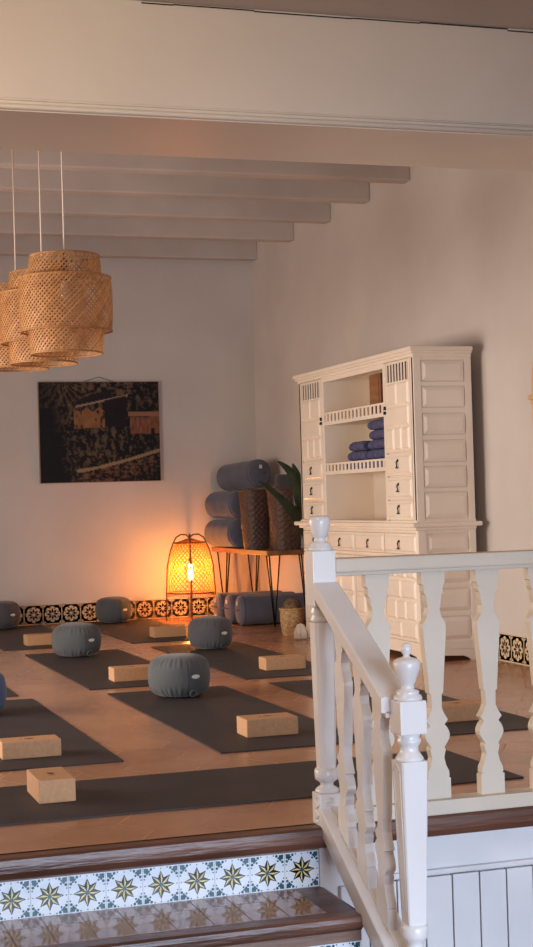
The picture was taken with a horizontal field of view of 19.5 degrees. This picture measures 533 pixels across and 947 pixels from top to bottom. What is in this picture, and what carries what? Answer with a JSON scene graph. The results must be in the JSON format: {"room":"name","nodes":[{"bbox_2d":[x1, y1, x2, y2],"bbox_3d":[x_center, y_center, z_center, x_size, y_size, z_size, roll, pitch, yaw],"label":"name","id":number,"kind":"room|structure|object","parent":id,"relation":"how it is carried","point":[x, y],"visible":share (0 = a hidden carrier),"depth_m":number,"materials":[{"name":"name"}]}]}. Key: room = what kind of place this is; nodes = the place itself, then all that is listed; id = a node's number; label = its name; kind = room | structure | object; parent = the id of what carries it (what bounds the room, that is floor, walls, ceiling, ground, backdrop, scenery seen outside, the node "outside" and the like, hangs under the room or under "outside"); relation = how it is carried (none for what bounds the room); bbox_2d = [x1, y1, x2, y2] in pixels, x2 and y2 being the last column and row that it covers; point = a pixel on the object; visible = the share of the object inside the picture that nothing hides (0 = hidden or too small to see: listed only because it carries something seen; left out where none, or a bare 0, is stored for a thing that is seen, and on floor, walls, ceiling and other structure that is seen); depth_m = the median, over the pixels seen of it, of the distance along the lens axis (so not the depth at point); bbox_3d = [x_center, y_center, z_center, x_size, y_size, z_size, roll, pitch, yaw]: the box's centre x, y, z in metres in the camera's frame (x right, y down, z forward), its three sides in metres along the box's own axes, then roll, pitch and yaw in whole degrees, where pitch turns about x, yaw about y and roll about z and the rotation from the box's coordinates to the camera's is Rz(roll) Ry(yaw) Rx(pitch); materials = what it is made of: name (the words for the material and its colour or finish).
{"room":"exercise studio","nodes":[
{"label":"exercise studio","id":0,"kind":"room"},
{"bbox_2d":[0,256,259,605],"bbox_3d":[-2.978,-0.321,12.846,6.320,3.560,0.150,-1,-1,-18],"label":"wall","id":1,"kind":"structure","parent":0,"point":[185,326],"depth_m":13.40,"materials":[{"name":"paint"}]},
{"bbox_2d":[37,377,160,483],"bbox_3d":[-1.425,-0.377,13.254,1.048,0.904,0.035,-1,-1,-18],"label":"picture","id":2,"kind":"object","parent":1,"relation":"attached to","point":[89,432],"visible":1,"depth_m":13.23,"materials":[{"name":"paint"}]},
{"bbox_2d":[17,596,213,625],"bbox_3d":[-3.019,1.216,12.713,6.244,0.166,0.002,-1,-1,-18],"label":"baseboard","id":3,"kind":"structure","parent":1,"relation":"attached to","point":[202,606],"depth_m":13.31,"materials":[{"name":"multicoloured tile"}]},
{"bbox_2d":[0,615,532,854],"bbox_3d":[-1.654,1.272,8.660,6.170,0.160,8.550,-1,-1,-18],"label":"floor","id":4,"kind":"structure","parent":0,"point":[146,745],"depth_m":6.38,"materials":[{"name":"wood"}]},
{"bbox_2d":[7,688,17,696],"bbox_3d":[-1.948,1.205,9.129,0.626,0.005,2.220,-1,-1,-18],"label":"yoga mat","id":5,"kind":"object","parent":4,"relation":"on","point":[10,693],"visible":0.53,"depth_m":8.26,"materials":[{"name":"rubber"}]},
{"bbox_2d":[0,625,52,650],"bbox_3d":[-1.853,1.248,11.862,0.620,0.005,2.100,-1,-1,-18],"label":"yoga mat","id":6,"kind":"object","parent":4,"relation":"on","point":[11,638],"visible":0.62,"depth_m":11.88,"materials":[{"name":"rubber"}]},
{"bbox_2d":[0,601,19,628],"bbox_3d":[-2.160,1.155,12.672,0.300,0.225,0.311,-1,-1,-30],"label":"cushion","id":7,"kind":"object","parent":6,"relation":"on","point":[9,610],"visible":1,"depth_m":12.57,"materials":[{"name":"grey fabric"}]},
{"bbox_2d":[23,633,51,645],"bbox_3d":[-1.620,1.189,11.129,0.225,0.076,0.140,-1,-1,-18],"label":"block","id":8,"kind":"object","parent":6,"relation":"on","point":[36,639],"visible":0.77,"depth_m":11.06,"materials":[{"name":"beige wood"}]},
{"bbox_2d":[0,698,123,771],"bbox_3d":[-1.177,1.146,6.918,0.622,0.005,2.123,-1,-1,-18],"label":"yoga mat","id":9,"kind":"object","parent":4,"relation":"on","point":[18,717],"visible":0.8,"depth_m":6.72,"materials":[{"name":"rubber"}]},
{"bbox_2d":[0,673,6,709],"bbox_3d":[-1.413,1.052,7.454,0.321,0.215,0.310,-1,-1,-39],"label":"cushion","id":10,"kind":"object","parent":9,"relation":"on","point":[3,689],"visible":1,"depth_m":7.42,"materials":[{"name":"blue fabric"}]},
{"bbox_2d":[0,734,60,759],"bbox_3d":[-0.946,1.091,6.186,0.235,0.068,0.130,-1,-1,-18],"label":"block","id":11,"kind":"object","parent":9,"relation":"on","point":[41,745],"visible":1,"depth_m":6.13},
{"bbox_2d":[25,649,150,689],"bbox_3d":[-0.984,1.183,9.480,0.638,0.005,2.170,-1,-1,-18],"label":"yoga mat","id":12,"kind":"object","parent":4,"relation":"on","point":[91,672],"visible":0.66,"depth_m":9.58,"materials":[{"name":"rubber"}]},
{"bbox_2d":[51,623,100,656],"bbox_3d":[-1.247,1.093,10.205,0.326,0.215,0.336,-1,-1,-27],"label":"cushion","id":13,"kind":"object","parent":12,"relation":"on","point":[68,639],"visible":1,"depth_m":10.08,"materials":[{"name":"fabric"}]},
{"bbox_2d":[109,664,148,681],"bbox_3d":[-0.761,1.125,8.749,0.235,0.076,0.140,-1,-1,-18],"label":"block","id":14,"kind":"object","parent":12,"relation":"on","point":[126,672],"visible":0.85,"depth_m":8.68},
{"bbox_2d":[78,619,188,643],"bbox_3d":[-0.986,1.228,12.171,0.640,0.005,2.150,-1,-1,-18],"label":"yoga mat","id":15,"kind":"object","parent":4,"relation":"on","point":[137,630],"visible":0.67,"depth_m":12.09,"materials":[{"name":"rubber"}]},
{"bbox_2d":[95,596,130,622],"bbox_3d":[-1.278,1.140,12.981,0.300,0.215,0.311,-1,-1,-30],"label":"cushion","id":16,"kind":"object","parent":15,"relation":"on","point":[115,609],"visible":1,"depth_m":12.87,"materials":[{"name":"fabric"}]},
{"bbox_2d":[149,625,185,637],"bbox_3d":[-0.733,1.170,11.503,0.245,0.076,0.140,-1,-1,-18],"label":"block","id":17,"kind":"object","parent":15,"relation":"on","point":[169,630],"visible":1,"depth_m":11.44,"materials":[{"name":"beige wood"}]},
{"bbox_2d":[166,533,215,620],"bbox_3d":[-0.637,0.869,13.025,0.412,0.729,0.412,-1,-1,-29],"label":"lantern","id":18,"kind":"object","parent":4,"relation":"on","point":[189,541],"visible":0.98,"depth_m":12.93,"materials":[{"name":"wicker"}]},
{"bbox_2d":[188,549,192,580],"bbox_3d":[-0.641,0.723,13.028,0.036,0.355,0.035,-1,-1,-18],"label":"bulb","id":19,"kind":"object","parent":18,"relation":"attached to","point":[189,549],"depth_m":13.02,"materials":[{"name":"yellow"}]},
{"bbox_2d":[107,686,354,753],"bbox_3d":[-0.206,1.124,7.235,0.637,0.005,2.123,-1,-1,-18],"label":"yoga mat","id":20,"kind":"object","parent":4,"relation":"on","point":[209,718],"visible":0.73,"depth_m":7.18,"materials":[{"name":"rubber"}]},
{"bbox_2d":[148,653,209,696],"bbox_3d":[-0.446,1.032,7.943,0.320,0.215,0.330,-1,-1,-18],"label":"cushion","id":21,"kind":"object","parent":20,"relation":"on","point":[173,674],"visible":1,"depth_m":7.83,"materials":[{"name":"fabric"}]},
{"bbox_2d":[237,712,297,737],"bbox_3d":[0.004,1.067,6.585,0.228,0.076,0.150,-1,-1,-18],"label":"block","id":22,"kind":"object","parent":20,"relation":"on","point":[284,723],"visible":1,"depth_m":6.52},
{"bbox_2d":[152,642,311,679],"bbox_3d":[-0.162,1.165,9.769,0.620,0.005,2.190,-1,-1,-18],"label":"yoga mat","id":23,"kind":"object","parent":4,"relation":"on","point":[241,660],"visible":0.67,"depth_m":9.67,"materials":[{"name":"rubber"}]},
{"bbox_2d":[188,616,232,648],"bbox_3d":[-0.375,1.072,10.447,0.300,0.215,0.311,-1,-1,-24],"label":"cushion","id":24,"kind":"object","parent":23,"relation":"on","point":[207,632],"visible":1,"depth_m":10.34,"materials":[{"name":"grey fabric"}]},
{"bbox_2d":[259,654,305,670],"bbox_3d":[0.092,1.108,9.101,0.245,0.072,0.140,-1,-1,-18],"label":"block","id":25,"kind":"object","parent":23,"relation":"on","point":[292,661],"visible":1,"depth_m":9.04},
{"bbox_2d":[212,590,282,617],"bbox_3d":[-0.155,1.097,12.882,0.625,0.239,0.239,-1,-1,-18],"label":"bolster","id":26,"kind":"object","parent":4,"relation":"on","point":[219,598],"visible":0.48,"depth_m":12.77,"materials":[{"name":"grey fabric"}]},
{"bbox_2d":[212,546,305,626],"bbox_3d":[-0.030,0.915,12.822,0.420,0.600,1.560,-1,-1,-18],"label":"table","id":27,"kind":"object","parent":4,"relation":"on","point":[268,552],"visible":0.64,"depth_m":12.25,"materials":[{"name":"brown wood"}]},
{"bbox_2d":[204,519,243,547],"bbox_3d":[-0.321,0.508,13.162,0.239,0.239,0.625,-1,-1,-24],"label":"bolster","id":28,"kind":"object","parent":27,"relation":"on","point":[219,533],"visible":0.7,"depth_m":13.00,"materials":[{"name":"grey fabric"}]},
{"bbox_2d":[205,491,240,518],"bbox_3d":[-0.315,0.267,13.192,0.239,0.238,0.625,-1,-1,-24],"label":"bolster","id":29,"kind":"object","parent":28,"relation":"on","point":[225,505],"visible":0.69,"depth_m":13.07,"materials":[{"name":"grey fabric"}]},
{"bbox_2d":[216,459,270,490],"bbox_3d":[-0.189,0.017,13.157,0.239,0.258,0.627,-1,-1,-29],"label":"bolster","id":30,"kind":"object","parent":29,"relation":"on","point":[246,474],"visible":0.98,"depth_m":12.98,"materials":[{"name":"grey fabric"}]},
{"bbox_2d":[238,489,269,548],"bbox_3d":[-0.091,0.370,12.606,0.259,0.484,0.259,-1,-1,-30],"label":"wicker basket","id":31,"kind":"object","parent":27,"relation":"on","point":[254,511],"visible":0.95,"depth_m":12.51,"materials":[{"name":"brown wicker"}]},
{"bbox_2d":[265,487,301,549],"bbox_3d":[0.154,0.356,12.276,0.294,0.487,0.294,-1,-1,-24],"label":"wicker basket","id":32,"kind":"object","parent":27,"relation":"on","point":[285,535],"visible":0.62,"depth_m":12.17,"materials":[{"name":"brown wicker"}]},
{"bbox_2d":[275,474,290,487],"bbox_3d":[0.148,0.306,12.686,0.140,0.600,0.100,-1,-1,-18],"label":"cushion","id":33,"kind":"object","parent":32,"relation":"in","point":[281,480],"visible":0.27,"depth_m":12.64,"materials":[{"name":"grey fabric"}]},
{"bbox_2d":[223,591,294,622],"bbox_3d":[-0.055,1.090,12.657,0.625,0.239,0.239,-1,-1,-18],"label":"bolster","id":34,"kind":"object","parent":4,"relation":"on","point":[229,605],"visible":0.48,"depth_m":12.54,"materials":[{"name":"grey fabric"}]},
{"bbox_2d":[0,750,523,825],"bbox_3d":[-0.197,1.093,5.407,2.092,0.005,0.655,-1,-1,-18],"label":"yoga mat","id":35,"kind":"object","parent":4,"relation":"on","point":[105,797],"visible":0.62,"depth_m":5.34,"materials":[{"name":"rubber"}]},
{"bbox_2d":[27,767,75,803],"bbox_3d":[-0.738,1.065,5.308,0.125,0.078,0.250,-1,-1,-18],"label":"block","id":36,"kind":"object","parent":35,"relation":"on","point":[52,784],"visible":1,"depth_m":5.20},
{"bbox_2d":[233,593,305,624],"bbox_3d":[0.035,1.084,12.429,0.625,0.239,0.239,-1,-1,-18],"label":"bolster","id":37,"kind":"object","parent":4,"relation":"on","point":[249,609],"visible":0.66,"depth_m":12.31,"materials":[{"name":"grey fabric"}]},
{"bbox_2d":[259,461,304,573],"bbox_3d":[0.265,0.535,11.583,0.373,1.300,0.599,-2,-1,30],"label":"leaf plant","id":38,"kind":"object","parent":4,"relation":"on","point":[294,511],"visible":0.27,"depth_m":11.58,"materials":[{"name":"plant"}]},
{"bbox_2d":[279,607,304,635],"bbox_3d":[0.187,1.082,11.332,0.190,0.204,0.190,-1,-1,-18],"label":"seagrass basket","id":39,"kind":"object","parent":4,"relation":"on","point":[290,618],"visible":0.8,"depth_m":11.26,"materials":[{"name":"beige wicker"}]},
{"bbox_2d":[283,598,300,608],"bbox_3d":[0.188,0.975,11.336,0.135,0.132,0.134,-1,-1,-18],"label":"ball","id":40,"kind":"object","parent":39,"relation":"in","point":[289,603],"visible":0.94,"depth_m":11.29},
{"bbox_2d":[293,623,307,639],"bbox_3d":[0.244,1.119,10.994,0.111,0.114,0.103,-1,-1,-18],"label":"crumpled cloth","id":41,"kind":"object","parent":4,"relation":"on","point":[300,632],"visible":1,"depth_m":10.96,"materials":[{"name":"white fabric"}]},
{"bbox_2d":[293,346,481,662],"bbox_3d":[0.746,0.207,10.282,0.455,1.886,2.165,-1,-1,-18],"label":"armoire","id":42,"kind":"object","parent":4,"relation":"on","point":[421,500],"visible":0.84,"depth_m":9.44,"materials":[{"name":"beige paint"}]},
{"bbox_2d":[347,462,366,468],"bbox_3d":[0.718,-0.059,10.308,0.268,0.062,0.325,-1,-1,-20],"label":"folded blanket","id":43,"kind":"object","parent":42,"relation":"on","point":[362,462],"visible":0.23,"depth_m":10.27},
{"bbox_2d":[347,450,370,460],"bbox_3d":[0.719,-0.122,10.318,0.268,0.062,0.295,-1,-1,-20],"label":"folded blanket","id":44,"kind":"object","parent":43,"relation":"on","point":[356,455],"visible":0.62,"depth_m":10.27,"materials":[{"name":"fabric"}]},
{"bbox_2d":[349,441,372,450],"bbox_3d":[0.718,-0.185,10.299,0.268,0.062,0.265,-1,-1,-17],"label":"folded blanket","id":45,"kind":"object","parent":44,"relation":"on","point":[361,445],"visible":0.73,"depth_m":10.21,"materials":[{"name":"blue fabric"}]},
{"bbox_2d":[335,417,383,424],"bbox_3d":[0.737,-0.359,10.270,0.354,0.018,1.080,-1,-1,-18],"label":"shelf","id":46,"kind":"object","parent":42,"relation":"attached to","point":[338,420],"depth_m":10.34,"materials":[{"name":"beige paint"}]},
{"bbox_2d":[350,471,384,473],"bbox_3d":[0.747,-0.019,10.264,0.354,0.018,1.080,-1,-1,-18],"label":"shelf","id":47,"kind":"object","parent":42,"relation":"attached to","point":[351,472],"depth_m":10.37,"materials":[{"name":"beige paint"}]},
{"bbox_2d":[369,373,382,413],"bbox_3d":[0.786,-0.507,9.932,0.204,0.262,0.190,-1,-1,-18],"label":"wooden box","id":48,"kind":"object","parent":42,"relation":"on","point":[375,380],"visible":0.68,"depth_m":9.87,"materials":[{"name":"brown wood"}]},
{"bbox_2d":[369,458,382,467],"bbox_3d":[0.835,-0.069,9.947,0.268,0.062,0.375,-1,-1,-18],"label":"folded blanket","id":49,"kind":"object","parent":42,"relation":"on","point":[381,458],"visible":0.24,"depth_m":9.93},
{"bbox_2d":[367,448,384,458],"bbox_3d":[0.837,-0.131,9.957,0.268,0.062,0.353,-1,-1,-20],"label":"folded blanket","id":50,"kind":"object","parent":49,"relation":"on","point":[375,453],"visible":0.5,"depth_m":9.96,"materials":[{"name":"fabric"}]},
{"bbox_2d":[368,439,384,448],"bbox_3d":[0.834,-0.194,9.943,0.268,0.062,0.331,-1,-1,-17],"label":"folded blanket","id":51,"kind":"object","parent":50,"relation":"on","point":[377,443],"visible":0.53,"depth_m":9.95,"materials":[{"name":"fabric"}]},
{"bbox_2d":[369,429,383,439],"bbox_3d":[0.836,-0.257,9.952,0.268,0.062,0.309,-1,-1,-16],"label":"folded blanket","id":52,"kind":"object","parent":51,"relation":"on","point":[375,434],"visible":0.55,"depth_m":9.95,"materials":[{"name":"fabric"}]},
{"bbox_2d":[367,419,383,429],"bbox_3d":[0.826,-0.319,9.958,0.268,0.062,0.287,-1,-1,-19],"label":"folded blanket","id":53,"kind":"object","parent":52,"relation":"on","point":[374,424],"visible":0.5,"depth_m":9.95,"materials":[{"name":"blue fabric"}]},
{"bbox_2d":[269,677,529,735],"bbox_3d":[0.622,1.105,7.499,0.585,0.005,2.135,-1,-1,-18],"label":"yoga mat","id":54,"kind":"object","parent":4,"relation":"on","point":[510,722],"visible":0.2,"depth_m":6.84,"materials":[{"name":"rubber"}]},
{"bbox_2d":[426,699,480,722],"bbox_3d":[0.841,1.049,6.848,0.235,0.072,0.150,-1,-1,-18],"label":"block","id":55,"kind":"object","parent":54,"relation":"on","point":[460,710],"visible":0.67,"depth_m":6.78,"materials":[{"name":"beige wood"}]},
{"bbox_2d":[134,0,532,29],"bbox_3d":[0.554,-1.508,1.693,6.170,0.100,6.000,-1,-1,-18],"label":"ceiling","id":56,"kind":"structure","parent":0,"point":[513,14],"depth_m":4.68,"materials":[{"name":"paint"}]},
{"bbox_2d":[251,167,532,636],"bbox_3d":[2.252,-0.321,6.764,0.150,4.061,14.650,-1,-1,-18],"label":"wall","id":57,"kind":"structure","parent":0,"point":[440,256],"depth_m":10.11,"materials":[{"name":"paint"}]},
{"bbox_2d":[0,0,532,171],"bbox_3d":[-0.456,-1.672,4.776,6.170,1.273,0.480,-1,-1,-18],"label":"beam","id":58,"kind":"structure","parent":57,"relation":"attached to","point":[108,51],"depth_m":4.71,"materials":[{"name":"paint"}]},
{"bbox_2d":[0,97,532,135],"bbox_3d":[-0.363,-1.062,4.535,6.170,0.035,0.018,-1,-1,-18],"label":"trim","id":59,"kind":"structure","parent":57,"relation":"attached to","point":[11,106],"depth_m":4.64,"materials":[{"name":"paint"}]},
{"bbox_2d":[141,2,532,32],"bbox_3d":[-0.372,-1.379,4.541,6.170,0.008,0.004,-1,-1,-18],"label":"trim","id":60,"kind":"structure","parent":57,"relation":"attached to","point":[141,2],"depth_m":4.72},
{"bbox_2d":[304,621,529,665],"bbox_3d":[1.273,1.041,9.617,0.002,0.166,8.546,-1,-1,-18],"label":"baseboard","id":61,"kind":"structure","parent":57,"relation":"attached to","point":[512,648],"depth_m":9.08,"materials":[{"name":"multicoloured tile"}]},
{"bbox_2d":[528,364,532,418],"bbox_3d":[1.706,-0.004,8.104,0.065,2.180,1.284,-1,-1,-18],"label":"trim","id":62,"kind":"structure","parent":57,"relation":"attached to","point":[530,397],"depth_m":8.69,"materials":[{"name":"paint"}]},
{"bbox_2d":[318,826,532,897],"bbox_3d":[1.366,1.361,5.209,2.572,0.496,0.155,-1,-1,-18],"label":"wall","id":63,"kind":"structure","parent":0,"point":[463,849],"depth_m":4.89,"materials":[{"name":"white paint"}]},
{"bbox_2d":[0,806,532,880],"bbox_3d":[-0.325,1.118,4.575,6.170,0.064,0.075,-1,-1,-18],"label":"trim","id":64,"kind":"structure","parent":63,"relation":"attached to","point":[63,861],"depth_m":4.59,"materials":[{"name":"brown wood"}]},
{"bbox_2d":[336,550,532,822],"bbox_3d":[1.398,0.640,5.171,2.499,0.812,0.088,-1,-1,-18],"label":"balustrade","id":65,"kind":"object","parent":64,"relation":"on","point":[491,794],"visible":0.64,"depth_m":4.88,"materials":[{"name":"white paint"}]},
{"bbox_2d":[339,865,532,946],"bbox_3d":[1.423,1.416,5.134,2.512,0.361,0.020,-1,-1,-18],"label":"wainscoting","id":66,"kind":"structure","parent":63,"relation":"attached to","point":[490,907],"depth_m":4.88,"materials":[{"name":"white wood"}]},
{"bbox_2d":[394,858,532,878],"bbox_3d":[1.438,1.223,5.144,2.470,0.016,0.018,-1,-1,-18],"label":"trim","id":67,"kind":"structure","parent":63,"relation":"attached to","point":[528,860],"depth_m":4.88,"materials":[{"name":"white wood"}]},
{"bbox_3d":[-1.810,-2.151,8.893,6.170,0.100,8.180,-1,-1,-18],"label":"ceiling","id":68,"kind":"structure","parent":0,"visible":0},
{"bbox_2d":[0,150,51,371],"bbox_3d":[-1.503,-1.391,9.262,0.474,1.543,0.474,-2,-1,-3],"label":"pendant lamp","id":69,"kind":"object","parent":68,"relation":"hanging from","point":[4,351],"visible":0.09,"depth_m":9.26,"materials":[{"name":"beige wicker"}]},
{"bbox_2d":[0,151,85,366],"bbox_3d":[-1.230,-1.365,8.445,0.474,1.543,0.474,-2,-1,32],"label":"pendant lamp","id":70,"kind":"object","parent":68,"relation":"hanging from","point":[22,342],"visible":0.41,"depth_m":8.30,"materials":[{"name":"beige wicker"}]},
{"bbox_2d":[18,152,112,357],"bbox_3d":[-1.026,-1.369,7.813,0.474,1.543,0.474,-1,-1,-18],"label":"pendant lamp","id":71,"kind":"object","parent":68,"relation":"hanging from","point":[77,340],"visible":1,"depth_m":7.64,"materials":[{"name":"beige wicker"}]},
{"bbox_2d":[59,258,71,298],"bbox_3d":[-1.015,-0.982,7.806,0.064,0.220,0.064,-1,-1,-18],"label":"bulb","id":72,"kind":"object","parent":71,"relation":"attached to","point":[66,266],"depth_m":7.79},
{"bbox_2d":[0,235,256,260],"bbox_3d":[-3.031,-1.904,12.654,6.170,0.200,0.120,-1,-1,-18],"label":"ceiling beam","id":73,"kind":"structure","parent":68,"relation":"attached to","point":[25,245],"depth_m":13.23,"materials":[{"name":"paint"}]},
{"bbox_2d":[0,214,293,241],"bbox_3d":[-2.728,-1.928,11.723,6.170,0.200,0.120,-1,-1,-18],"label":"ceiling beam","id":74,"kind":"structure","parent":68,"relation":"attached to","point":[25,225],"depth_m":12.24,"materials":[{"name":"paint"}]},
{"bbox_2d":[0,192,330,223],"bbox_3d":[-2.462,-1.949,10.905,6.170,0.200,0.120,-1,-1,-18],"label":"ceiling beam","id":75,"kind":"structure","parent":68,"relation":"attached to","point":[79,205],"depth_m":11.40,"materials":[{"name":"paint"}]},
{"bbox_2d":[0,168,369,203],"bbox_3d":[-2.214,-1.969,10.145,6.170,0.200,0.120,-1,-1,-18],"label":"ceiling beam","id":76,"kind":"structure","parent":68,"relation":"attached to","point":[25,180],"depth_m":10.62,"materials":[{"name":"paint"}]},
{"bbox_2d":[0,149,409,183],"bbox_3d":[-1.991,-1.987,9.460,6.170,0.200,0.120,-1,-1,-18],"label":"ceiling beam","id":77,"kind":"structure","parent":68,"relation":"attached to","point":[22,159],"depth_m":9.92,"materials":[{"name":"paint"}]},
{"bbox_3d":[0.628,1.622,1.688,6.170,0.100,6.100,-1,-1,-18],"label":"floor","id":78,"kind":"structure","parent":0,"visible":0},
{"bbox_2d":[0,848,362,946],"bbox_3d":[-1.458,1.421,3.954,3.618,0.497,0.910,-1,-1,-18],"label":"flight","id":79,"kind":"object","parent":78,"relation":"on","point":[271,899],"visible":1,"depth_m":4.48,"materials":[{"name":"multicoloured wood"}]},
{"bbox_2d":[305,515,427,946],"bbox_3d":[0.279,0.875,4.474,0.106,1.506,0.682,-1,-1,-20],"label":"balustrade","id":80,"kind":"object","parent":78,"relation":"on","point":[335,623],"visible":1,"depth_m":4.44,"materials":[{"name":"white paint"}]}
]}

